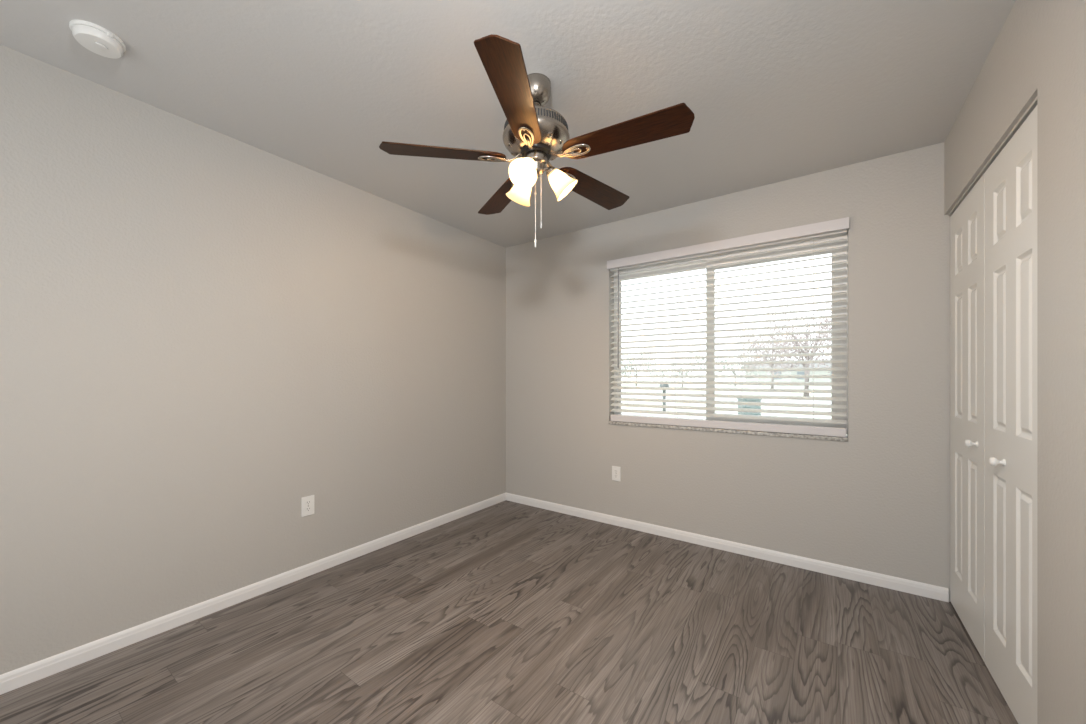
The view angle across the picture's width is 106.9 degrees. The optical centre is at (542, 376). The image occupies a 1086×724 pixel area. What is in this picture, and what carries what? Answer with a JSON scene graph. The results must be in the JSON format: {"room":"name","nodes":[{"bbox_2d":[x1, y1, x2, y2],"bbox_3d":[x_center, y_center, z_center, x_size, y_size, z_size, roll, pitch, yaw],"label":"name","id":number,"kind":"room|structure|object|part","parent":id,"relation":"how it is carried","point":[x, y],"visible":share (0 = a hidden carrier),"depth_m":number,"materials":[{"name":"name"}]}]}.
{"room":"empty bedroom","nodes":[
{"label":"empty bedroom","id":0,"kind":"room"},
{"bbox_2d":[0,45,505,674],"bbox_3d":[-1.742,-0.029,2.059,0.140,2.440,4.880,0,0,35],"label":"wall","id":1,"kind":"structure","parent":0,"point":[205,333],"depth_m":2.00,"materials":[{"name":"grey paint"}]},
{"bbox_2d":[0,493,505,694],"bbox_3d":[-1.680,1.155,2.014,0.013,0.070,4.600,0,0,35],"label":"baseboard","id":2,"kind":"structure","parent":1,"relation":"attached to","point":[17,678],"depth_m":1.98,"materials":[{"name":"white paint"}]},
{"bbox_2d":[301,495,313,516],"bbox_3d":[-1.406,0.772,2.408,0.008,0.116,0.074,0,0,35],"label":"wall outlet","id":3,"kind":"object","parent":1,"relation":"attached to","point":[307,503],"visible":1,"depth_m":2.40,"materials":[{"name":"white plastic"}]},
{"bbox_2d":[0,0,1015,247],"bbox_3d":[-0.130,-1.325,1.009,4.304,0.150,5.340,0,0,35],"label":"ceiling","id":4,"kind":"structure","parent":0,"point":[775,91],"depth_m":1.68,"materials":[{"name":"grey paint"}]},
{"bbox_2d":[69,20,125,58],"bbox_3d":[-1.631,-1.228,1.477,0.142,0.043,0.140,0,0,18],"label":"smoke detector","id":5,"kind":"object","parent":4,"relation":"attached to","point":[95,38],"visible":1,"depth_m":1.45,"materials":[{"name":"white plastic"}]},
{"bbox_2d":[379,34,694,246],"bbox_3d":[0.010,-0.901,1.714,1.198,0.697,1.203,0,0,35],"label":"ceiling fan","id":6,"kind":"object","parent":4,"relation":"hanging from","point":[535,134],"visible":1,"depth_m":1.60,"materials":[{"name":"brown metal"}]},
{"bbox_3d":[-0.406,-0.921,1.655,0.507,0.006,0.136,0,12,-9],"label":"blade","id":7,"kind":"part","parent":6,"relation":"part of","materials":[{"name":"brown wood"}]},
{"bbox_3d":[-0.200,-0.921,2.054,0.136,0.006,0.507,-13,6,-26],"label":"blade","id":8,"kind":"part","parent":6,"relation":"part of","materials":[{"name":"brown wood"}]},
{"bbox_3d":[-0.091,-0.921,1.336,0.136,0.006,0.507,12,2,9],"label":"blade","id":9,"kind":"part","parent":6,"relation":"part of","materials":[{"name":"brown wood"}]},
{"bbox_3d":[-0.097,-0.825,1.808,0.129,0.131,0.118,0,0,35],"label":"lamp shade","id":10,"kind":"part","parent":6,"relation":"part of","materials":[{"name":"white glass"}]},
{"bbox_3d":[-0.069,-0.825,1.603,0.118,0.131,0.129,0,0,35],"label":"lamp shade","id":11,"kind":"part","parent":6,"relation":"part of","materials":[{"name":"white glass"}]},
{"bbox_3d":[-0.059,-0.857,1.634,0.047,0.056,0.055,0,0,35],"label":"bulb","id":12,"kind":"part","parent":6,"relation":"part of","materials":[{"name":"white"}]},
{"bbox_3d":[-0.032,-0.725,1.712,0.003,0.289,0.003,0,0,35],"label":"pull chain","id":13,"kind":"part","parent":6,"relation":"part of","materials":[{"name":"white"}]},
{"bbox_2d":[504,108,568,131],"bbox_3d":[-0.029,-1.039,1.712,0.277,0.028,0.277,0,0,35],"label":"vent","id":14,"kind":"object","parent":6,"relation":"attached to","point":[550,114],"depth_m":1.59,"materials":[{"name":"grey metal"}]},
{"bbox_3d":[0.029,-0.874,1.719,0.066,0.048,0.049,0,0,-13],"label":"light arm","id":15,"kind":"part","parent":6,"relation":"part of","materials":[{"name":"silver metal"}]},
{"bbox_3d":[0.093,-0.825,1.730,0.122,0.131,0.120,0,0,35],"label":"lamp shade","id":16,"kind":"part","parent":6,"relation":"part of","materials":[{"name":"white glass"}]},
{"bbox_3d":[0.242,-0.921,1.980,0.507,0.006,0.136,0,-12,-45],"label":"blade","id":17,"kind":"part","parent":6,"relation":"part of","materials":[{"name":"brown wood"}]},
{"bbox_3d":[0.309,-0.921,1.537,0.507,0.006,0.136,0,-12,27],"label":"blade","id":18,"kind":"part","parent":6,"relation":"part of","materials":[{"name":"brown wood"}]},
{"bbox_2d":[0,500,1017,723],"bbox_3d":[-0.167,1.250,0.913,4.154,0.120,4.940,0,0,35],"label":"floor","id":19,"kind":"structure","parent":0,"point":[504,612],"depth_m":1.77,"materials":[{"name":"grey laminate"}]},
{"bbox_2d":[506,142,950,601],"bbox_3d":[1.296,-0.029,2.818,3.954,2.440,0.140,0,0,35],"label":"wall","id":20,"kind":"structure","parent":0,"point":[877,500],"depth_m":2.57,"materials":[{"name":"grey paint"}]},
{"bbox_2d":[612,466,620,480],"bbox_3d":[0.587,0.776,3.227,0.074,0.116,0.008,0,0,35],"label":"wall outlet","id":21,"kind":"object","parent":20,"relation":"attached to","point":[616,471],"visible":1,"depth_m":3.22,"materials":[{"name":"white plastic"}]},
{"bbox_2d":[506,493,948,601],"bbox_3d":[0.890,1.155,3.011,3.068,0.070,0.013,0,0,35],"label":"baseboard","id":22,"kind":"structure","parent":20,"relation":"attached to","point":[873,578],"depth_m":2.63,"materials":[{"name":"white paint"}]},
{"bbox_2d":[609,229,847,441],"bbox_3d":[1.205,-0.260,2.872,1.548,1.284,0.147,0,0,35],"label":"window","id":23,"kind":"structure","parent":20,"relation":"in","point":[845,242],"depth_m":2.67,"materials":[{"name":"white plastic"}]},
{"bbox_3d":[0.938,-0.262,3.134,0.748,1.180,0.018,0,0,35],"label":"sash","id":24,"kind":"part","parent":23,"relation":"part of","materials":[{"name":"white plastic"}]},
{"bbox_2d":[607,217,848,436],"bbox_3d":[1.176,-0.287,2.830,1.556,1.292,0.090,0,0,35],"label":"window blind","id":25,"kind":"object","parent":23,"relation":"attached to","point":[837,227],"visible":1,"depth_m":2.73,"materials":[{"name":"white plastic"}]},
{"bbox_3d":[1.188,0.333,2.845,1.530,0.052,0.052,0,0,35],"label":"rail","id":26,"kind":"part","parent":25,"relation":"part of","materials":[{"name":"white plastic"}]},
{"bbox_3d":[1.680,-0.277,2.499,0.002,1.166,0.053,0,0,35],"label":"ladder cord","id":27,"kind":"part","parent":25,"relation":"part of","materials":[{"name":"white fabric"}]},
{"bbox_3d":[1.205,0.371,2.872,1.548,0.022,0.147,0,0,35],"label":"sill","id":28,"kind":"part","parent":23,"relation":"part of","materials":[{"name":"grey stone"}]},
{"bbox_3d":[1.514,-0.262,2.702,0.792,1.180,0.020,0,0,35],"label":"sash","id":29,"kind":"part","parent":23,"relation":"part of","materials":[{"name":"white plastic"}]},
{"bbox_2d":[944,0,1085,723],"bbox_3d":[1.140,-0.029,-0.056,0.900,2.440,4.740,0,0,35],"label":"wall","id":30,"kind":"structure","parent":0,"point":[1039,51],"depth_m":1.10,"materials":[{"name":"grey paint"}]},
{"bbox_2d":[950,173,984,661],"bbox_3d":[1.984,0.169,1.894,0.072,2.023,0.558,0,0,35],"label":"door","id":31,"kind":"structure","parent":30,"relation":"in","point":[967,222],"depth_m":1.85,"materials":[{"name":"white paint"}]},
{"bbox_3d":[1.862,0.290,1.749,0.040,0.034,0.034,0,0,35],"label":"knob","id":32,"kind":"part","parent":31,"relation":"part of","materials":[{"name":"white plastic"}]},
{"bbox_2d":[948,97,1036,215],"bbox_3d":[1.663,-0.856,1.404,0.046,0.009,1.749,0,0,35],"label":"door track","id":33,"kind":"object","parent":30,"relation":"attached to","point":[1033,105],"visible":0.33,"depth_m":1.51,"materials":[{"name":"grey metal"}]},
{"bbox_2d":[985,106,1036,723],"bbox_3d":[1.655,0.169,1.426,0.072,2.023,0.576,0,0,35],"label":"door","id":34,"kind":"structure","parent":30,"relation":"in","point":[1011,178],"depth_m":1.41,"materials":[{"name":"white paint"}]},
{"bbox_3d":[1.677,0.315,1.486,0.040,0.034,0.034,0,0,35],"label":"knob","id":35,"kind":"part","parent":34,"relation":"part of","materials":[{"name":"white plastic"}]},
{"label":"outside","id":36,"kind":"structure","parent":0,"visible":0},
{"bbox_2d":[622,381,846,434],"bbox_3d":[16.700,1.441,71.563,170.000,0.200,129.700,0,0,35],"label":"lawn","id":37,"kind":"structure","parent":36,"point":[627,385],"depth_m":21.84,"materials":[{"name":"green plant"}]},
{"bbox_2d":[622,348,661,385],"bbox_3d":[13.965,-1.439,59.945,7.131,5.670,7.347,0,0,35],"label":"tree","id":38,"kind":"object","parent":37,"relation":"on","point":[648,355],"visible":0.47,"depth_m":59.41,"materials":[{"name":"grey plant"}]},
{"bbox_2d":[659,384,668,410],"bbox_3d":[4.578,0.785,15.200,0.220,1.110,0.480,0,0,0],"label":"mailbox","id":39,"kind":"object","parent":37,"relation":"on","point":[661,385],"visible":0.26,"depth_m":15.15,"materials":[{"name":"grey paint"}]},
{"bbox_3d":[4.578,0.915,15.200,0.100,0.850,0.100,0,0,0],"label":"post","id":40,"kind":"part","parent":39,"relation":"part of","materials":[{"name":"grey paint"}]},
{"bbox_2d":[654,348,705,386],"bbox_3d":[16.865,-0.967,48.130,6.430,4.727,6.985,0,0,-26],"label":"tree","id":41,"kind":"object","parent":37,"relation":"on","point":[695,360],"visible":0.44,"depth_m":48.03,"materials":[{"name":"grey plant"}]},
{"bbox_2d":[715,351,763,385],"bbox_3d":[26.697,-1.096,55.833,7.359,4.985,7.394,0,0,35],"label":"tree","id":42,"kind":"object","parent":37,"relation":"on","point":[725,360],"visible":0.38,"depth_m":55.65,"materials":[{"name":"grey plant"}]},
{"bbox_2d":[737,398,761,414],"bbox_3d":[6.970,1.010,13.600,0.580,0.660,0.540,0,0,0],"label":"utility box","id":43,"kind":"object","parent":37,"relation":"on","point":[739,399],"visible":0.46,"depth_m":13.35,"materials":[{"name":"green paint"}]},
{"bbox_3d":[6.970,0.731,13.600,0.580,0.100,0.540,0,0,0],"label":"lid","id":44,"kind":"part","parent":43,"relation":"part of","materials":[{"name":"grey paint"}]},
{"bbox_2d":[736,323,809,388],"bbox_3d":[22.959,-2.009,40.223,6.881,6.811,6.358,0,0,35],"label":"tree","id":45,"kind":"object","parent":37,"relation":"on","point":[748,326],"visible":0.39,"depth_m":40.44,"materials":[{"name":"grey plant"}]},
{"bbox_2d":[745,360,830,385],"bbox_3d":[39.633,-0.610,62.000,15.000,3.900,7.200,0,0,9],"label":"house","id":46,"kind":"structure","parent":37,"relation":"on","point":[816,364],"depth_m":59.52,"materials":[{"name":"grey paint"}]},
{"bbox_2d":[756,298,830,395],"bbox_3d":[17.088,-1.875,25.992,5.774,6.543,5.704,0,0,35],"label":"tree","id":47,"kind":"object","parent":37,"relation":"on","point":[807,336],"visible":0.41,"depth_m":26.11,"materials":[{"name":"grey plant"}]},
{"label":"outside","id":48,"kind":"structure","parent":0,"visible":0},
{"bbox_2d":[622,395,830,403],"bbox_3d":[-7.851,1.330,36.688,170.000,0.020,7.000,0,0,35],"label":"road","id":49,"kind":"structure","parent":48,"point":[623,396],"depth_m":23.41,"materials":[{"name":"grey asphalt"}]}
]}

